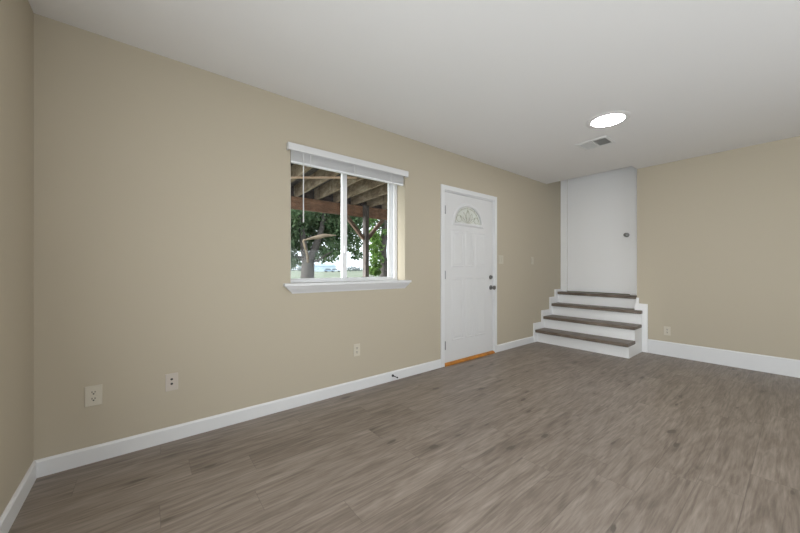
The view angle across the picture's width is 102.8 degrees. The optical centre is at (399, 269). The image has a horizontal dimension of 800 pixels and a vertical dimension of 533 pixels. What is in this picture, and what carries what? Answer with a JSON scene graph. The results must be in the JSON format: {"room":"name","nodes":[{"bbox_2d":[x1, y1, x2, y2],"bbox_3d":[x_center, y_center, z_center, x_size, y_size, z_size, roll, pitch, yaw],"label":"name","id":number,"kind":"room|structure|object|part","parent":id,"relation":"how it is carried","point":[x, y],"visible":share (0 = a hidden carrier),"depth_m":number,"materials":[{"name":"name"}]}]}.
{"room":"empty living room","nodes":[
{"label":"empty living room","id":0,"kind":"room"},
{"bbox_2d":[0,0,33,516],"bbox_3d":[-0.520,-0.505,-0.301,0.200,3.350,5.176,0,0,-38],"label":"wall","id":1,"kind":"structure","parent":0,"point":[16,16],"depth_m":1.54,"materials":[{"name":"beige paint"}]},
{"bbox_2d":[0,461,36,532],"bbox_3d":[-0.496,1.121,-0.159,0.014,0.098,4.969,0,0,-38],"label":"baseboard","id":2,"kind":"structure","parent":1,"relation":"attached to","point":[12,509],"depth_m":1.53,"materials":[{"name":"white paint"}]},
{"bbox_2d":[34,13,560,459],"bbox_3d":[0.466,-0.505,3.917,6.994,3.350,0.200,0,0,-38],"label":"wall","id":3,"kind":"structure","parent":0,"point":[162,184],"depth_m":2.27,"materials":[{"name":"beige paint"}]},
{"bbox_2d":[85,384,101,406],"bbox_3d":[-1.858,0.768,1.935,0.078,0.122,0.009,0,0,-38],"label":"wall outlet","id":4,"kind":"object","parent":3,"relation":"attached to","point":[93,394],"visible":1,"depth_m":1.93,"materials":[{"name":"beige plastic"}]},
{"bbox_2d":[90,390,96,394],"bbox_3d":[-1.857,0.749,1.934,0.033,0.027,0.004,0,0,-38],"label":"receptacle","id":5,"kind":"object","parent":4,"relation":"attached to","point":[92,392],"depth_m":1.93,"materials":[{"name":"grey plastic"}]},
{"bbox_2d":[165,372,177,391],"bbox_3d":[-1.554,0.770,2.173,0.072,0.117,0.015,0,0,-38],"label":"jack plate","id":6,"kind":"object","parent":3,"relation":"attached to","point":[171,380],"visible":1,"depth_m":2.17,"materials":[{"name":"beige plastic"}]},
{"bbox_2d":[34,359,440,477],"bbox_3d":[-0.781,1.121,2.789,3.236,0.098,0.014,0,0,-38],"label":"baseboard","id":7,"kind":"structure","parent":3,"relation":"attached to","point":[46,466],"depth_m":2.29,"materials":[{"name":"white paint"}]},
{"bbox_2d":[283,163,411,293],"bbox_3d":[-0.486,-0.418,3.122,1.355,1.253,0.256,0,0,-38],"label":"window","id":8,"kind":"structure","parent":3,"relation":"in","point":[298,285],"depth_m":3.16,"materials":[{"name":"white plastic"}]},
{"bbox_3d":[-0.758,-0.453,3.010,0.571,1.095,0.024,0,0,-38],"label":"sash","id":9,"kind":"part","parent":8,"relation":"part of","materials":[{"name":"clear glass"}]},
{"bbox_3d":[-0.538,-0.453,3.205,1.247,1.185,0.062,0,0,-38],"label":"frame","id":10,"kind":"part","parent":8,"relation":"part of","materials":[{"name":"white plastic"}]},
{"bbox_2d":[286,142,408,221],"bbox_3d":[-0.443,-0.727,3.070,1.296,0.651,0.094,0,0,-38],"label":"window blind","id":11,"kind":"object","parent":8,"relation":"attached to","point":[303,155],"visible":0.94,"depth_m":2.98,"materials":[{"name":"white paint"}]},
{"bbox_3d":[-0.453,-1.016,3.094,1.228,0.037,0.044,0,0,-38],"label":"head rail","id":12,"kind":"part","parent":11,"relation":"part of","materials":[{"name":"white"}]},
{"bbox_3d":[-0.450,-0.913,3.090,1.228,0.018,0.028,0,0,-38],"label":"rail","id":13,"kind":"part","parent":11,"relation":"part of","materials":[{"name":"white plastic"}]},
{"bbox_3d":[-0.340,-0.453,3.379,0.630,1.095,0.024,0,0,-38],"label":"sash","id":14,"kind":"part","parent":8,"relation":"part of","materials":[{"name":"clear glass"}]},
{"bbox_2d":[353,343,359,356],"bbox_3d":[-0.416,0.782,3.082,0.072,0.117,0.009,0,0,-38],"label":"wall outlet","id":15,"kind":"object","parent":3,"relation":"attached to","point":[356,347],"visible":1,"depth_m":3.08,"materials":[{"name":"beige plastic"}]},
{"bbox_2d":[440,184,496,366],"bbox_3d":[0.878,0.079,4.197,1.115,2.182,0.275,0,0,-38],"label":"door","id":16,"kind":"structure","parent":3,"relation":"in","point":[468,219],"depth_m":4.10,"materials":[{"name":"white paint"}]},
{"bbox_3d":[0.725,0.495,3.997,0.220,0.780,0.004,0,0,-38],"label":"raised panel","id":17,"kind":"part","parent":16,"relation":"part of","materials":[{"name":"white paint"}]},
{"bbox_3d":[0.725,-0.255,3.997,0.220,0.460,0.004,0,0,-38],"label":"raised panel","id":18,"kind":"part","parent":16,"relation":"part of","materials":[{"name":"white paint"}]},
{"bbox_3d":[0.876,-0.694,4.139,0.544,0.232,0.005,0,0,-38],"label":"glass","id":19,"kind":"part","parent":16,"relation":"part of","materials":[{"name":"white"}]},
{"bbox_3d":[0.905,0.495,4.140,0.160,0.780,0.004,0,0,-38],"label":"raised panel","id":20,"kind":"part","parent":16,"relation":"part of","materials":[{"name":"white paint"}]},
{"bbox_3d":[0.905,-0.255,4.140,0.160,0.460,0.004,0,0,-38],"label":"raised panel","id":21,"kind":"part","parent":16,"relation":"part of","materials":[{"name":"white paint"}]},
{"bbox_3d":[1.085,0.495,4.284,0.220,0.780,0.004,0,0,-38],"label":"raised panel","id":22,"kind":"part","parent":16,"relation":"part of","materials":[{"name":"white paint"}]},
{"bbox_3d":[1.085,-0.255,4.284,0.220,0.460,0.004,0,0,-38],"label":"raised panel","id":23,"kind":"part","parent":16,"relation":"part of","materials":[{"name":"white paint"}]},
{"bbox_2d":[498,255,502,263],"bbox_3d":[1.444,-0.136,4.560,0.118,0.122,0.010,0,0,-38],"label":"light switch","id":24,"kind":"object","parent":3,"relation":"attached to","point":[500,257],"visible":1,"depth_m":4.54,"materials":[{"name":"beige plastic"}]},
{"bbox_2d":[497,336,533,351],"bbox_3d":[1.747,1.121,4.799,0.995,0.098,0.014,0,0,-38],"label":"baseboard","id":25,"kind":"structure","parent":3,"relation":"attached to","point":[501,347],"depth_m":4.76,"materials":[{"name":"white paint"}]},
{"bbox_2d":[8,342,799,532],"bbox_3d":[2.139,1.230,1.813,6.994,0.120,5.176,0,0,-38],"label":"floor","id":26,"kind":"structure","parent":0,"point":[535,437],"depth_m":1.93,"materials":[{"name":"grey wood"}]},
{"bbox_2d":[533,289,647,358],"bbox_3d":[2.913,0.762,4.880,0.930,0.816,1.336,0,0,-38],"label":"stairs","id":27,"kind":"structure","parent":26,"relation":"on","point":[609,324],"depth_m":4.78,"materials":[{"name":"white paint"}]},
{"bbox_2d":[28,0,799,183],"bbox_3d":[2.139,-1.559,1.813,6.994,0.250,5.176,0,0,-38],"label":"ceiling","id":28,"kind":"structure","parent":0,"point":[513,86],"depth_m":2.19,"materials":[{"name":"white paint"}]},
{"bbox_2d":[575,136,615,150],"bbox_3d":[2.229,-1.429,3.639,0.290,0.010,0.320,0,0,-38],"label":"ceiling vent","id":29,"kind":"object","parent":28,"relation":"in","point":[605,140],"visible":1,"depth_m":3.63,"materials":[{"name":"white metal"}]},
{"bbox_2d":[585,110,630,128],"bbox_3d":[1.998,-1.429,3.069,0.370,0.010,0.370,0,0,-38],"label":"recessed light","id":30,"kind":"object","parent":28,"relation":"in","point":[612,118],"visible":1,"depth_m":3.04,"materials":[{"name":"white plastic"}]},
{"bbox_2d":[565,291,629,294],"bbox_3d":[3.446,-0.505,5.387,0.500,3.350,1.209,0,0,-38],"label":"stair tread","id":31,"kind":"structure","parent":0,"point":[565,291],"depth_m":5.38,"materials":[{"name":"brown wood"}]},
{"bbox_2d":[561,166,636,294],"bbox_3d":[3.223,-0.677,5.248,0.123,2.145,1.144,0,0,-38],"label":"door","id":32,"kind":"structure","parent":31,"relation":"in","point":[599,210],"depth_m":5.22,"materials":[{"name":"white paint"}]},
{"bbox_2d":[637,136,799,359],"bbox_3d":[4.943,-0.505,3.271,0.790,3.350,3.967,0,0,-38],"label":"wall","id":33,"kind":"structure","parent":0,"point":[718,234],"depth_m":3.88,"materials":[{"name":"beige paint"}]},
{"bbox_2d":[664,326,670,335],"bbox_3d":[3.608,0.835,4.309,0.009,0.117,0.072,0,0,-38],"label":"wall outlet","id":34,"kind":"object","parent":33,"relation":"attached to","point":[667,330],"visible":1,"depth_m":4.30,"materials":[{"name":"beige plastic"}]},
{"bbox_2d":[648,339,799,377],"bbox_3d":[4.606,1.075,3.048,0.016,0.190,3.638,0,0,-38],"label":"baseboard","id":35,"kind":"structure","parent":33,"relation":"attached to","point":[757,362],"depth_m":3.85,"materials":[{"name":"white paint"}]},
{"label":"outside","id":36,"kind":"structure","parent":0,"visible":0},
{"bbox_2d":[291,270,387,278],"bbox_3d":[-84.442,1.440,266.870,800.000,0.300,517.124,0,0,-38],"label":"lawn","id":37,"kind":"structure","parent":36,"point":[294,274],"depth_m":75.82,"materials":[{"name":"green plant"}]},
{"bbox_2d":[291,265,300,271],"bbox_3d":[-51.092,-0.701,150.603,13.766,4.025,4.984,0,0,-38],"label":"hedge","id":38,"kind":"object","parent":37,"relation":"on","point":[298,266],"visible":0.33,"depth_m":152.61,"materials":[{"name":"white"}]},
{"bbox_2d":[314,264,335,270],"bbox_3d":[-44.213,-0.810,182.037,14.600,4.200,6.600,0,0,-38],"label":"shed","id":39,"kind":"object","parent":37,"relation":"on","point":[317,267],"visible":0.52,"depth_m":179.58,"materials":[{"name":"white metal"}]},
{"bbox_2d":[291,209,371,277],"bbox_3d":[-4.641,-2.218,15.737,7.955,7.115,6.030,0,0,-38],"label":"tree","id":40,"kind":"object","parent":37,"relation":"on","point":[307,236],"visible":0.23,"depth_m":14.85,"materials":[{"name":"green plant"}]},
{"bbox_2d":[291,163,387,276],"bbox_3d":[1.432,-0.178,7.036,13.000,2.937,3.469,0,0,-38],"label":"deck","id":41,"kind":"object","parent":37,"relation":"on","point":[366,198],"visible":0.13,"depth_m":6.28,"materials":[{"name":"brown wood"}]},
{"bbox_3d":[-0.747,-0.046,6.982,0.090,2.672,0.120,0,0,-38],"label":"post","id":42,"kind":"part","parent":41,"relation":"part of","materials":[{"name":"brown wood"}]},
{"bbox_2d":[347,266,361,271],"bbox_3d":[-21.410,-0.194,149.015,9.813,2.833,3.826,0,0,-38],"label":"hedge","id":43,"kind":"object","parent":37,"relation":"on","point":[354,269],"visible":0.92,"depth_m":149.06,"materials":[{"name":"white"}]},
{"bbox_2d":[369,228,381,276],"bbox_3d":[-0.704,0.083,8.766,0.502,2.475,0.392,0,0,-38],"label":"shrub","id":44,"kind":"object","parent":37,"relation":"on","point":[374,269],"visible":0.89,"depth_m":8.72,"materials":[{"name":"green plant"}]},
{"bbox_2d":[369,218,387,276],"bbox_3d":[-0.175,-1.421,11.442,2.473,5.522,2.509,0,0,-38],"label":"tree","id":45,"kind":"object","parent":37,"relation":"on","point":[382,247],"visible":0.07,"depth_m":10.91,"materials":[{"name":"green plant"}]}
]}

